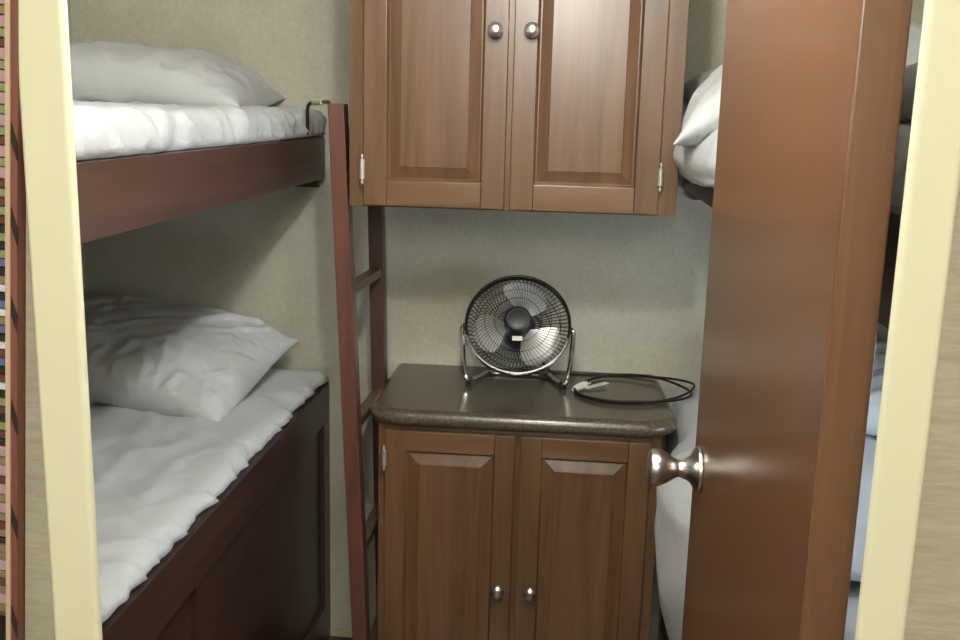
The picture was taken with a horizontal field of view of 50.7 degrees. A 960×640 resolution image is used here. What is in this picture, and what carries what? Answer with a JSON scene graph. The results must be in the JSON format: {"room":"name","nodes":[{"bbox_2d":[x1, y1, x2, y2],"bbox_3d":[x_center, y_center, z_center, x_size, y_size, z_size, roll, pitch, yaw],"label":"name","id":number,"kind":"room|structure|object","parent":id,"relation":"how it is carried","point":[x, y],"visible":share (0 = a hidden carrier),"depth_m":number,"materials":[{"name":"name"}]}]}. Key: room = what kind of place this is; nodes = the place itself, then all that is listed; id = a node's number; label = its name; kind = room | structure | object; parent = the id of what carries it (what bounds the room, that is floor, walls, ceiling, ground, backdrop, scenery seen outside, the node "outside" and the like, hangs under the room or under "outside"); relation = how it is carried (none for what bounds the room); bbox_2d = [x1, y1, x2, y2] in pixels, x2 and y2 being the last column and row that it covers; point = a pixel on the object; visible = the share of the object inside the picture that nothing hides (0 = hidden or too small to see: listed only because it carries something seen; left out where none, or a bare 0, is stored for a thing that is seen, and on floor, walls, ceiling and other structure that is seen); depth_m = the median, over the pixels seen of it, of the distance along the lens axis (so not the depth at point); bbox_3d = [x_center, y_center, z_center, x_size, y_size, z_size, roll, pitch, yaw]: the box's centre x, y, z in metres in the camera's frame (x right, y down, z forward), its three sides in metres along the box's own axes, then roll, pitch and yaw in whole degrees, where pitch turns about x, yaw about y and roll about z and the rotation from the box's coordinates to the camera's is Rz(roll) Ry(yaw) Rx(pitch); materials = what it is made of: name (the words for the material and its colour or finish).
{"room":"camper bunk room","nodes":[
{"label":"camper bunk room","id":0,"kind":"room"},
{"bbox_2d":[67,0,85,294],"bbox_3d":[-1.281,0.239,0.852,0.050,2.120,3.939,2,12,5],"label":"wall","id":1,"kind":"structure","parent":0,"point":[68,1],"depth_m":2.75,"materials":[{"name":"beige paint"}]},
{"bbox_2d":[76,137,324,243],"bbox_3d":[-0.813,-0.251,1.821,0.678,0.131,1.761,2,12,5],"label":"bunk bed","id":2,"kind":"object","parent":1,"relation":"attached to","point":[117,195],"visible":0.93,"depth_m":1.66,"materials":[{"name":"brown wood"}]},
{"bbox_2d":[73,100,326,160],"bbox_3d":[-0.800,-0.319,1.810,0.689,0.157,1.752,2,12,5],"label":"mattress","id":3,"kind":"object","parent":2,"relation":"on","point":[103,130],"visible":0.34,"depth_m":1.67,"materials":[{"name":"white fabric"}]},
{"bbox_2d":[70,41,285,106],"bbox_3d":[-0.848,-0.570,2.405,0.681,0.172,0.439,2,12,2],"label":"pillow","id":4,"kind":"object","parent":3,"relation":"on","point":[101,71],"visible":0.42,"depth_m":2.22,"materials":[{"name":"white fabric"}]},
{"bbox_2d":[328,636,351,639],"bbox_3d":[-0.136,1.346,1.002,2.400,0.050,3.989,2,12,5],"label":"floor","id":5,"kind":"structure","parent":0,"point":[330,637],"depth_m":2.91,"materials":[{"name":"plastic"}]},
{"bbox_2d":[0,0,25,639],"bbox_3d":[-0.484,0.405,0.922,0.292,1.807,0.064,2,12,5],"label":"rack","id":6,"kind":"object","parent":5,"relation":"on","point":[12,620],"visible":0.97,"depth_m":0.80,"materials":[{"name":"brown wood"}]},
{"bbox_2d":[0,5,3,14],"bbox_3d":[-0.422,-0.244,0.783,0.147,0.017,0.055,2,12,5],"label":"case","id":7,"kind":"object","parent":6,"relation":"in","point":[1,6],"visible":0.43,"depth_m":0.75,"materials":[{"name":"brown"}]},
{"bbox_2d":[0,15,3,27],"bbox_3d":[-0.422,-0.235,0.784,0.148,0.019,0.055,2,12,5],"label":"case","id":8,"kind":"object","parent":6,"relation":"in","point":[1,16],"visible":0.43,"depth_m":0.75,"materials":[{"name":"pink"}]},
{"bbox_2d":[0,28,4,37],"bbox_3d":[-0.423,-0.228,0.786,0.147,0.017,0.055,2,12,5],"label":"case","id":9,"kind":"object","parent":6,"relation":"in","point":[2,30],"visible":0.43,"depth_m":0.76,"materials":[{"name":"green"}]},
{"bbox_2d":[0,38,4,46],"bbox_3d":[-0.424,-0.221,0.788,0.147,0.017,0.055,2,12,5],"label":"case","id":10,"kind":"object","parent":6,"relation":"in","point":[2,40],"visible":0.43,"depth_m":0.76,"materials":[{"name":"red"}]},
{"bbox_2d":[0,48,4,59],"bbox_3d":[-0.425,-0.213,0.789,0.148,0.019,0.055,2,12,5],"label":"case","id":11,"kind":"object","parent":6,"relation":"in","point":[2,50],"visible":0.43,"depth_m":0.76,"materials":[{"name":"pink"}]},
{"bbox_2d":[0,60,4,68],"bbox_3d":[-0.425,-0.205,0.792,0.147,0.017,0.055,2,12,5],"label":"case","id":12,"kind":"object","parent":6,"relation":"in","point":[2,62],"visible":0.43,"depth_m":0.76,"materials":[{"name":"green"}]},
{"bbox_2d":[0,69,4,81],"bbox_3d":[-0.426,-0.197,0.793,0.148,0.019,0.055,2,12,5],"label":"case","id":13,"kind":"object","parent":6,"relation":"in","point":[2,71],"visible":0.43,"depth_m":0.76,"materials":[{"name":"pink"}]},
{"bbox_2d":[0,82,4,91],"bbox_3d":[-0.427,-0.189,0.795,0.147,0.017,0.055,2,12,5],"label":"case","id":14,"kind":"object","parent":6,"relation":"in","point":[2,84],"visible":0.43,"depth_m":0.76,"materials":[{"name":"green"}]},
{"bbox_2d":[0,91,4,103],"bbox_3d":[-0.427,-0.181,0.797,0.147,0.019,0.055,2,12,5],"label":"case","id":15,"kind":"object","parent":6,"relation":"in","point":[2,93],"visible":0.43,"depth_m":0.77,"materials":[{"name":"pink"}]},
{"bbox_2d":[0,104,4,113],"bbox_3d":[-0.428,-0.173,0.798,0.147,0.017,0.055,2,12,5],"label":"case","id":16,"kind":"object","parent":6,"relation":"in","point":[2,106],"visible":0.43,"depth_m":0.77,"materials":[{"name":"green"}]},
{"bbox_2d":[0,113,4,125],"bbox_3d":[-0.429,-0.165,0.800,0.147,0.019,0.055,2,12,5],"label":"case","id":17,"kind":"object","parent":6,"relation":"in","point":[2,116],"visible":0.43,"depth_m":0.77,"materials":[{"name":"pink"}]},
{"bbox_2d":[0,126,4,134],"bbox_3d":[-0.430,-0.157,0.802,0.147,0.017,0.055,2,12,5],"label":"case","id":18,"kind":"object","parent":6,"relation":"in","point":[2,128],"visible":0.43,"depth_m":0.77,"materials":[{"name":"green"}]},
{"bbox_2d":[0,135,4,144],"bbox_3d":[-0.431,-0.150,0.803,0.147,0.017,0.055,2,12,5],"label":"case","id":19,"kind":"object","parent":6,"relation":"in","point":[2,137],"visible":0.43,"depth_m":0.77,"materials":[{"name":"red"}]},
{"bbox_2d":[0,144,4,156],"bbox_3d":[-0.432,-0.142,0.805,0.147,0.019,0.055,2,12,5],"label":"case","id":20,"kind":"object","parent":6,"relation":"in","point":[2,147],"visible":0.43,"depth_m":0.77,"materials":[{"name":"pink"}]},
{"bbox_2d":[0,157,4,165],"bbox_3d":[-0.432,-0.134,0.806,0.147,0.017,0.055,2,12,5],"label":"case","id":21,"kind":"object","parent":6,"relation":"in","point":[2,159],"visible":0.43,"depth_m":0.78,"materials":[{"name":"green"}]},
{"bbox_2d":[0,166,4,178],"bbox_3d":[-0.433,-0.126,0.808,0.147,0.019,0.055,2,12,5],"label":"case","id":22,"kind":"object","parent":6,"relation":"in","point":[2,168],"visible":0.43,"depth_m":0.78,"materials":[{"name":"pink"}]},
{"bbox_2d":[0,178,4,187],"bbox_3d":[-0.434,-0.118,0.810,0.147,0.017,0.055,2,12,5],"label":"case","id":23,"kind":"object","parent":6,"relation":"in","point":[2,180],"visible":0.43,"depth_m":0.78,"materials":[{"name":"red"}]},
{"bbox_2d":[0,187,4,196],"bbox_3d":[-0.434,-0.111,0.811,0.147,0.017,0.055,2,12,5],"label":"case","id":24,"kind":"object","parent":6,"relation":"in","point":[2,190],"visible":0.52,"depth_m":0.78,"materials":[{"name":"green"}]},
{"bbox_2d":[0,197,4,205],"bbox_3d":[-0.435,-0.104,0.814,0.147,0.017,0.055,2,12,5],"label":"case","id":25,"kind":"object","parent":6,"relation":"in","point":[2,199],"visible":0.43,"depth_m":0.78,"materials":[{"name":"red"}]},
{"bbox_2d":[0,206,4,214],"bbox_3d":[-0.436,-0.098,0.815,0.147,0.017,0.055,2,12,5],"label":"case","id":26,"kind":"object","parent":6,"relation":"in","point":[2,208],"visible":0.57,"depth_m":0.78,"materials":[{"name":"green"}]},
{"bbox_2d":[0,215,4,223],"bbox_3d":[-0.436,-0.091,0.817,0.147,0.017,0.055,2,12,5],"label":"case","id":27,"kind":"object","parent":6,"relation":"in","point":[2,217],"visible":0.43,"depth_m":0.79,"materials":[{"name":"red"}]},
{"bbox_2d":[0,224,4,231],"bbox_3d":[-0.437,-0.084,0.818,0.147,0.016,0.055,2,12,5],"label":"case","id":28,"kind":"object","parent":6,"relation":"in","point":[2,226],"visible":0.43,"depth_m":0.79,"materials":[{"name":"black"}]},
{"bbox_2d":[0,232,4,240],"bbox_3d":[-0.438,-0.078,0.819,0.147,0.017,0.055,2,12,5],"label":"case","id":29,"kind":"object","parent":6,"relation":"in","point":[2,234],"visible":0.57,"depth_m":0.79,"materials":[{"name":"green"}]},
{"bbox_2d":[0,241,4,248],"bbox_3d":[-0.438,-0.071,0.821,0.147,0.016,0.055,2,12,5],"label":"case","id":30,"kind":"object","parent":6,"relation":"in","point":[2,243],"visible":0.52,"depth_m":0.79,"materials":[{"name":"black"}]},
{"bbox_2d":[0,249,4,257],"bbox_3d":[-0.439,-0.065,0.821,0.147,0.017,0.055,2,12,5],"label":"case","id":31,"kind":"object","parent":6,"relation":"in","point":[2,251],"visible":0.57,"depth_m":0.79,"materials":[{"name":"green"}]},
{"bbox_2d":[0,258,4,266],"bbox_3d":[-0.440,-0.058,0.824,0.147,0.017,0.055,2,12,5],"label":"case","id":32,"kind":"object","parent":6,"relation":"in","point":[2,260],"visible":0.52,"depth_m":0.79,"materials":[{"name":"blue"}]},
{"bbox_2d":[0,267,4,274],"bbox_3d":[-0.441,-0.051,0.824,0.147,0.016,0.055,2,12,5],"label":"case","id":33,"kind":"object","parent":6,"relation":"in","point":[2,269],"visible":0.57,"depth_m":0.79,"materials":[{"name":"black"}]},
{"bbox_2d":[0,275,4,283],"bbox_3d":[-0.441,-0.045,0.826,0.147,0.017,0.055,2,12,5],"label":"case","id":34,"kind":"object","parent":6,"relation":"in","point":[2,277],"visible":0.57,"depth_m":0.80,"materials":[{"name":"brown"}]},
{"bbox_2d":[0,284,4,291],"bbox_3d":[-0.442,-0.038,0.828,0.147,0.016,0.055,2,12,5],"label":"case","id":35,"kind":"object","parent":6,"relation":"in","point":[2,286],"visible":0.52,"depth_m":0.80,"materials":[{"name":"grey"}]},
{"bbox_2d":[0,291,4,299],"bbox_3d":[-0.442,-0.032,0.829,0.147,0.016,0.055,2,12,5],"label":"case","id":36,"kind":"object","parent":6,"relation":"in","point":[2,294],"visible":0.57,"depth_m":0.80,"materials":[{"name":"black"}]},
{"bbox_2d":[0,299,4,307],"bbox_3d":[-0.443,-0.025,0.831,0.147,0.017,0.055,2,12,5],"label":"case","id":37,"kind":"object","parent":6,"relation":"in","point":[2,302],"visible":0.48,"depth_m":0.80,"materials":[{"name":"blue"}]},
{"bbox_2d":[0,308,4,315],"bbox_3d":[-0.444,-0.019,0.832,0.147,0.016,0.055,2,12,5],"label":"case","id":38,"kind":"object","parent":6,"relation":"in","point":[2,310],"visible":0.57,"depth_m":0.80,"materials":[{"name":"grey"}]},
{"bbox_2d":[0,316,4,324],"bbox_3d":[-0.444,-0.012,0.833,0.147,0.017,0.055,2,12,5],"label":"case","id":39,"kind":"object","parent":6,"relation":"in","point":[2,318],"visible":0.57,"depth_m":0.80,"materials":[{"name":"brown"}]},
{"bbox_2d":[0,325,4,333],"bbox_3d":[-0.445,-0.006,0.835,0.147,0.017,0.055,2,12,5],"label":"case","id":40,"kind":"object","parent":6,"relation":"in","point":[2,327],"visible":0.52,"depth_m":0.80,"materials":[{"name":"blue"}]},
{"bbox_2d":[0,333,4,341],"bbox_3d":[-0.446,0.001,0.836,0.147,0.016,0.055,2,12,5],"label":"case","id":41,"kind":"object","parent":6,"relation":"in","point":[2,335],"visible":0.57,"depth_m":0.80,"materials":[{"name":"black"}]},
{"bbox_2d":[0,341,4,348],"bbox_3d":[-0.446,0.007,0.837,0.147,0.016,0.055,2,12,5],"label":"case","id":42,"kind":"object","parent":6,"relation":"in","point":[2,343],"visible":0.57,"depth_m":0.81,"materials":[{"name":"grey"}]},
{"bbox_2d":[0,349,4,357],"bbox_3d":[-0.447,0.014,0.838,0.147,0.017,0.055,2,12,5],"label":"case","id":43,"kind":"object","parent":6,"relation":"in","point":[2,351],"visible":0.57,"depth_m":0.81,"materials":[{"name":"red"}]},
{"bbox_2d":[0,357,4,365],"bbox_3d":[-0.448,0.021,0.840,0.147,0.017,0.055,2,12,5],"label":"case","id":44,"kind":"object","parent":6,"relation":"in","point":[2,360],"visible":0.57,"depth_m":0.81,"materials":[{"name":"blue"}]},
{"bbox_2d":[0,366,4,373],"bbox_3d":[-0.448,0.027,0.842,0.147,0.016,0.055,2,12,5],"label":"case","id":45,"kind":"object","parent":6,"relation":"in","point":[2,368],"visible":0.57,"depth_m":0.81,"materials":[{"name":"black"}]},
{"bbox_2d":[0,373,4,381],"bbox_3d":[-0.449,0.034,0.843,0.147,0.017,0.055,2,12,5],"label":"case","id":46,"kind":"object","parent":6,"relation":"in","point":[2,376],"visible":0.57,"depth_m":0.81,"materials":[{"name":"red"}]},
{"bbox_2d":[0,382,4,389],"bbox_3d":[-0.449,0.040,0.845,0.147,0.016,0.055,2,12,5],"label":"case","id":47,"kind":"object","parent":6,"relation":"in","point":[2,384],"visible":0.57,"depth_m":0.81,"materials":[{"name":"grey"}]},
{"bbox_2d":[0,389,4,397],"bbox_3d":[-0.450,0.046,0.845,0.147,0.016,0.055,2,12,5],"label":"case","id":48,"kind":"object","parent":6,"relation":"in","point":[2,392],"visible":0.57,"depth_m":0.81,"materials":[{"name":"black"}]},
{"bbox_2d":[0,397,4,405],"bbox_3d":[-0.451,0.053,0.847,0.147,0.017,0.055,2,12,5],"label":"case","id":49,"kind":"object","parent":6,"relation":"in","point":[2,400],"visible":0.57,"depth_m":0.81,"materials":[{"name":"green"}]},
{"bbox_2d":[0,406,4,413],"bbox_3d":[-0.451,0.060,0.849,0.147,0.017,0.055,2,12,5],"label":"case","id":50,"kind":"object","parent":6,"relation":"in","point":[2,408],"visible":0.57,"depth_m":0.82,"materials":[{"name":"red"}]},
{"bbox_2d":[0,414,4,421],"bbox_3d":[-0.452,0.066,0.850,0.147,0.016,0.055,2,12,5],"label":"case","id":51,"kind":"object","parent":6,"relation":"in","point":[2,416],"visible":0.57,"depth_m":0.82,"materials":[{"name":"black"}]},
{"bbox_2d":[0,421,4,429],"bbox_3d":[-0.453,0.073,0.852,0.147,0.017,0.055,2,12,5],"label":"case","id":52,"kind":"object","parent":6,"relation":"in","point":[2,424],"visible":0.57,"depth_m":0.82,"materials":[{"name":"green"}]},
{"bbox_2d":[0,429,4,438],"bbox_3d":[-0.453,0.080,0.853,0.147,0.017,0.055,2,12,5],"label":"case","id":53,"kind":"object","parent":6,"relation":"in","point":[2,432],"visible":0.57,"depth_m":0.82,"materials":[{"name":"red"}]},
{"bbox_2d":[0,438,4,445],"bbox_3d":[-0.454,0.086,0.854,0.147,0.016,0.055,2,12,5],"label":"case","id":54,"kind":"object","parent":6,"relation":"in","point":[2,440],"visible":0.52,"depth_m":0.82,"materials":[{"name":"black"}]},
{"bbox_2d":[0,445,4,456],"bbox_3d":[-0.455,0.094,0.856,0.147,0.019,0.055,2,12,5],"label":"case","id":55,"kind":"object","parent":6,"relation":"in","point":[2,448],"visible":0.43,"depth_m":0.82,"materials":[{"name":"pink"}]},
{"bbox_2d":[0,456,4,464],"bbox_3d":[-0.456,0.102,0.857,0.147,0.017,0.055,2,12,5],"label":"case","id":56,"kind":"object","parent":6,"relation":"in","point":[2,458],"visible":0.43,"depth_m":0.83,"materials":[{"name":"brown"}]},
{"bbox_2d":[0,593,5,603],"bbox_3d":[-0.467,0.221,0.883,0.148,0.019,0.055,2,12,5],"label":"case","id":57,"kind":"object","parent":6,"relation":"in","point":[2,595],"visible":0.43,"depth_m":0.85,"materials":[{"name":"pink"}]},
{"bbox_2d":[0,603,5,610],"bbox_3d":[-0.468,0.229,0.884,0.147,0.017,0.055,2,12,5],"label":"case","id":58,"kind":"object","parent":6,"relation":"in","point":[2,605],"visible":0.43,"depth_m":0.85,"materials":[{"name":"brown"}]},
{"bbox_2d":[0,464,5,475],"bbox_3d":[-0.456,0.110,0.859,0.148,0.019,0.055,2,12,5],"label":"case","id":59,"kind":"object","parent":6,"relation":"in","point":[2,467],"visible":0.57,"depth_m":0.83,"materials":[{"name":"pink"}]},
{"bbox_2d":[0,475,5,483],"bbox_3d":[-0.457,0.118,0.861,0.147,0.017,0.055,2,12,5],"label":"case","id":60,"kind":"object","parent":6,"relation":"in","point":[2,478],"visible":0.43,"depth_m":0.83,"materials":[{"name":"red"}]},
{"bbox_2d":[0,483,5,493],"bbox_3d":[-0.458,0.126,0.863,0.148,0.019,0.055,2,12,5],"label":"case","id":61,"kind":"object","parent":6,"relation":"in","point":[2,486],"visible":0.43,"depth_m":0.83,"materials":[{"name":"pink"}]},
{"bbox_2d":[0,494,5,501],"bbox_3d":[-0.459,0.134,0.865,0.147,0.017,0.055,2,12,5],"label":"case","id":62,"kind":"object","parent":6,"relation":"in","point":[2,496],"visible":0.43,"depth_m":0.83,"materials":[{"name":"brown"}]},
{"bbox_2d":[0,502,5,512],"bbox_3d":[-0.460,0.142,0.866,0.148,0.019,0.055,2,12,5],"label":"case","id":63,"kind":"object","parent":6,"relation":"in","point":[2,504],"visible":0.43,"depth_m":0.83,"materials":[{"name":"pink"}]},
{"bbox_2d":[0,513,5,520],"bbox_3d":[-0.460,0.150,0.868,0.147,0.017,0.055,2,12,5],"label":"case","id":64,"kind":"object","parent":6,"relation":"in","point":[2,515],"visible":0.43,"depth_m":0.84,"materials":[{"name":"brown"}]},
{"bbox_2d":[0,520,5,528],"bbox_3d":[-0.461,0.157,0.869,0.147,0.017,0.055,2,12,5],"label":"case","id":65,"kind":"object","parent":6,"relation":"in","point":[2,523],"visible":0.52,"depth_m":0.84,"materials":[{"name":"red"}]},
{"bbox_2d":[0,529,5,536],"bbox_3d":[-0.462,0.164,0.871,0.147,0.017,0.055,2,12,5],"label":"case","id":66,"kind":"object","parent":6,"relation":"in","point":[2,531],"visible":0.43,"depth_m":0.84,"materials":[{"name":"brown"}]},
{"bbox_2d":[0,536,5,543],"bbox_3d":[-0.462,0.170,0.873,0.147,0.016,0.055,2,12,5],"label":"case","id":67,"kind":"object","parent":6,"relation":"in","point":[2,539],"visible":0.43,"depth_m":0.84,"materials":[{"name":"black"}]},
{"bbox_2d":[0,543,5,551],"bbox_3d":[-0.463,0.177,0.873,0.147,0.017,0.055,2,12,5],"label":"case","id":68,"kind":"object","parent":6,"relation":"in","point":[2,545],"visible":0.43,"depth_m":0.84,"materials":[{"name":"brown"}]},
{"bbox_2d":[0,551,5,558],"bbox_3d":[-0.464,0.183,0.876,0.147,0.017,0.055,2,12,5],"label":"case","id":69,"kind":"object","parent":6,"relation":"in","point":[2,554],"visible":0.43,"depth_m":0.84,"materials":[{"name":"brown"}]},
{"bbox_2d":[0,559,5,569],"bbox_3d":[-0.465,0.192,0.876,0.147,0.019,0.055,2,12,5],"label":"case","id":70,"kind":"object","parent":6,"relation":"in","point":[2,561],"visible":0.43,"depth_m":0.84,"materials":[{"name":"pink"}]},
{"bbox_2d":[0,570,5,577],"bbox_3d":[-0.465,0.199,0.878,0.147,0.017,0.055,2,12,5],"label":"case","id":71,"kind":"object","parent":6,"relation":"in","point":[2,572],"visible":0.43,"depth_m":0.85,"materials":[{"name":"brown"}]},
{"bbox_2d":[0,577,5,584],"bbox_3d":[-0.466,0.206,0.880,0.147,0.017,0.055,2,12,5],"label":"case","id":72,"kind":"object","parent":6,"relation":"in","point":[2,580],"visible":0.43,"depth_m":0.85,"materials":[{"name":"red"}]},
{"bbox_2d":[0,585,5,592],"bbox_3d":[-0.467,0.213,0.881,0.147,0.017,0.055,2,12,5],"label":"case","id":73,"kind":"object","parent":6,"relation":"in","point":[2,587],"visible":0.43,"depth_m":0.85,"materials":[{"name":"brown"}]},
{"bbox_2d":[102,382,330,639],"bbox_3d":[-0.838,0.703,2.021,0.678,0.757,1.762,2,12,5],"label":"bunk bed","id":74,"kind":"object","parent":5,"relation":"on","point":[254,564],"visible":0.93,"depth_m":2.21,"materials":[{"name":"brown wood"}]},
{"bbox_2d":[90,368,328,622],"bbox_3d":[-0.824,0.360,1.949,0.687,0.161,1.755,2,12,5],"label":"mattress","id":75,"kind":"object","parent":74,"relation":"on","point":[154,473],"visible":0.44,"depth_m":2.00,"materials":[{"name":"white fabric"}]},
{"bbox_2d":[84,295,298,420],"bbox_3d":[-0.837,0.077,2.519,0.648,0.225,0.427,4,12,12],"label":"pillow","id":76,"kind":"object","parent":75,"relation":"on","point":[144,354],"visible":0.76,"depth_m":2.40,"materials":[{"name":"white fabric"}]},
{"bbox_2d":[306,99,387,639],"bbox_3d":[-0.333,0.232,2.492,0.205,1.512,0.354,2,12,5],"label":"ladder","id":77,"kind":"object","parent":5,"relation":"on","point":[360,531],"visible":0.86,"depth_m":2.34,"materials":[{"name":"brown wood"}]},
{"bbox_2d":[378,421,661,639],"bbox_3d":[0.096,0.597,2.587,0.655,0.780,0.451,2,12,5],"label":"base cabinet","id":78,"kind":"object","parent":5,"relation":"on","point":[483,534],"visible":0.8,"depth_m":2.37,"materials":[{"name":"brown wood"}]},
{"bbox_2d":[370,363,676,437],"bbox_3d":[0.110,0.195,2.510,0.717,0.040,0.438,2,12,5],"label":"countertop","id":79,"kind":"structure","parent":78,"relation":"on","point":[424,395],"depth_m":2.39,"materials":[{"name":"stone"}]},
{"bbox_2d":[460,275,694,403],"bbox_3d":[0.246,0.038,2.519,0.590,0.274,0.275,2,12,5],"label":"desk fan","id":80,"kind":"object","parent":79,"relation":"on","point":[518,331],"visible":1,"depth_m":2.50,"materials":[{"name":"black metal"}]},
{"bbox_2d":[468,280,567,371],"bbox_3d":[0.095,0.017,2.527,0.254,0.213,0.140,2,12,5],"label":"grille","id":81,"kind":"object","parent":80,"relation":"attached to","point":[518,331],"depth_m":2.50,"materials":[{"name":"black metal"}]},
{"bbox_2d":[468,276,568,371],"bbox_3d":[0.094,0.008,2.504,0.254,0.213,0.139,2,12,5],"label":"grille","id":82,"kind":"object","parent":80,"relation":"attached to","point":[518,331],"depth_m":2.50,"materials":[{"name":"black metal"}]},
{"bbox_2d":[658,606,668,639],"bbox_3d":[0.769,0.780,1.891,0.686,0.740,1.762,2,12,5],"label":"bunk bed","id":83,"kind":"object","parent":5,"relation":"on","point":[662,633],"visible":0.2,"depth_m":2.77,"materials":[{"name":"brown wood"}]},
{"bbox_2d":[844,435,876,639],"bbox_3d":[0.781,0.451,1.824,0.683,0.145,1.745,2,12,5],"label":"mattress","id":84,"kind":"object","parent":83,"relation":"on","point":[854,590],"visible":0.02,"depth_m":1.53,"materials":[{"name":"white fabric"}]},
{"bbox_2d":[654,386,875,639],"bbox_3d":[0.609,0.499,2.149,0.495,0.462,1.100,2,12,5],"label":"duvet","id":85,"kind":"object","parent":84,"relation":"on","point":[673,508],"visible":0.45,"depth_m":1.96,"materials":[{"name":"white fabric"}]},
{"bbox_2d":[866,341,886,435],"bbox_3d":[0.891,0.147,2.369,0.560,0.170,0.414,2,12,2],"label":"pillow","id":86,"kind":"object","parent":85,"relation":"on","point":[881,346],"visible":0.04,"depth_m":2.22,"materials":[{"name":"white fabric"}]},
{"bbox_2d":[25,182,959,639],"bbox_3d":[-0.101,0.267,0.862,2.300,2.120,0.043,2,12,5],"label":"wall","id":87,"kind":"structure","parent":0,"point":[933,613],"depth_m":0.79,"materials":[{"name":"beige paint"}]},
{"bbox_2d":[19,0,102,639],"bbox_3d":[-0.342,0.333,0.872,0.039,1.975,0.012,2,12,5],"label":"trim","id":88,"kind":"structure","parent":87,"relation":"attached to","point":[45,80],"depth_m":0.80,"materials":[{"name":"beige wood"}]},
{"bbox_2d":[647,0,912,639],"bbox_3d":[0.304,0.306,1.185,0.168,1.908,0.610,2,12,3],"label":"door","id":89,"kind":"structure","parent":87,"relation":"in","point":[812,90],"depth_m":0.95,"materials":[{"name":"brown wood"}]},
{"bbox_2d":[855,0,959,639],"bbox_3d":[0.311,0.361,0.818,0.037,1.975,0.012,2,12,5],"label":"trim","id":90,"kind":"structure","parent":87,"relation":"attached to","point":[932,178],"depth_m":0.74,"materials":[{"name":"beige wood"}]},
{"bbox_2d":[70,0,924,639],"bbox_3d":[0.066,-0.112,2.702,2.400,2.120,0.050,2,12,5],"label":"wall","id":91,"kind":"structure","parent":0,"point":[633,288],"depth_m":2.68,"materials":[{"name":"grey paint"}]},
{"bbox_2d":[330,628,351,637],"bbox_3d":[-0.327,0.905,2.915,0.210,0.022,0.012,2,12,5],"label":"baseboard","id":92,"kind":"structure","parent":91,"relation":"attached to","point":[337,632],"depth_m":2.92,"materials":[{"name":"beige wood"}]},
{"bbox_2d":[349,0,688,216],"bbox_3d":[0.094,-0.680,2.280,0.694,0.826,0.537,2,12,5],"label":"upper cabinet","id":93,"kind":"object","parent":91,"relation":"attached to","point":[557,106],"visible":1,"depth_m":2.09,"materials":[{"name":"brown wood"}]},
{"bbox_3d":[1.059,0.339,0.660,0.050,2.120,3.939,2,12,5],"label":"wall","id":94,"kind":"structure","parent":0,"visible":0},
{"bbox_2d":[684,178,901,329],"bbox_3d":[0.789,-0.183,1.690,0.696,0.131,1.761,2,12,5],"label":"bunk bed","id":95,"kind":"object","parent":94,"relation":"attached to","point":[705,194],"visible":0.2,"depth_m":0.92,"materials":[{"name":"brown wood"}]},
{"bbox_2d":[891,123,910,207],"bbox_3d":[0.797,-0.250,1.679,0.685,0.157,1.750,2,12,5],"label":"mattress","id":96,"kind":"object","parent":95,"relation":"on","point":[904,129],"visible":0.06,"depth_m":0.98,"materials":[{"name":"white fabric"}]},
{"bbox_2d":[673,128,717,187],"bbox_3d":[0.590,-0.354,2.036,0.389,0.157,0.720,2,12,5],"label":"blanket","id":97,"kind":"object","parent":96,"relation":"on","point":[696,164],"visible":0.25,"depth_m":1.83,"materials":[{"name":"white fabric"}]},
{"bbox_2d":[683,70,713,103],"bbox_3d":[0.647,-0.523,2.324,0.341,0.126,0.298,2,12,1],"label":"pillow","id":98,"kind":"object","parent":97,"relation":"on","point":[692,84],"visible":0.06,"depth_m":2.34,"materials":[{"name":"grey fabric"}]},
{"bbox_2d":[673,21,921,146],"bbox_3d":[0.663,-0.450,1.930,0.573,0.254,0.419,4,12,11],"label":"pillow","id":99,"kind":"object","parent":97,"relation":"on","point":[700,119],"visible":0.21,"depth_m":1.80,"materials":[{"name":"white fabric"}]},
{"bbox_2d":[900,62,917,123],"bbox_3d":[0.670,-0.251,1.117,0.420,0.122,0.500,3,12,7],"label":"pillow","id":100,"kind":"object","parent":96,"relation":"on","point":[910,70],"visible":0.16,"depth_m":1.14,"materials":[{"name":"white fabric"}]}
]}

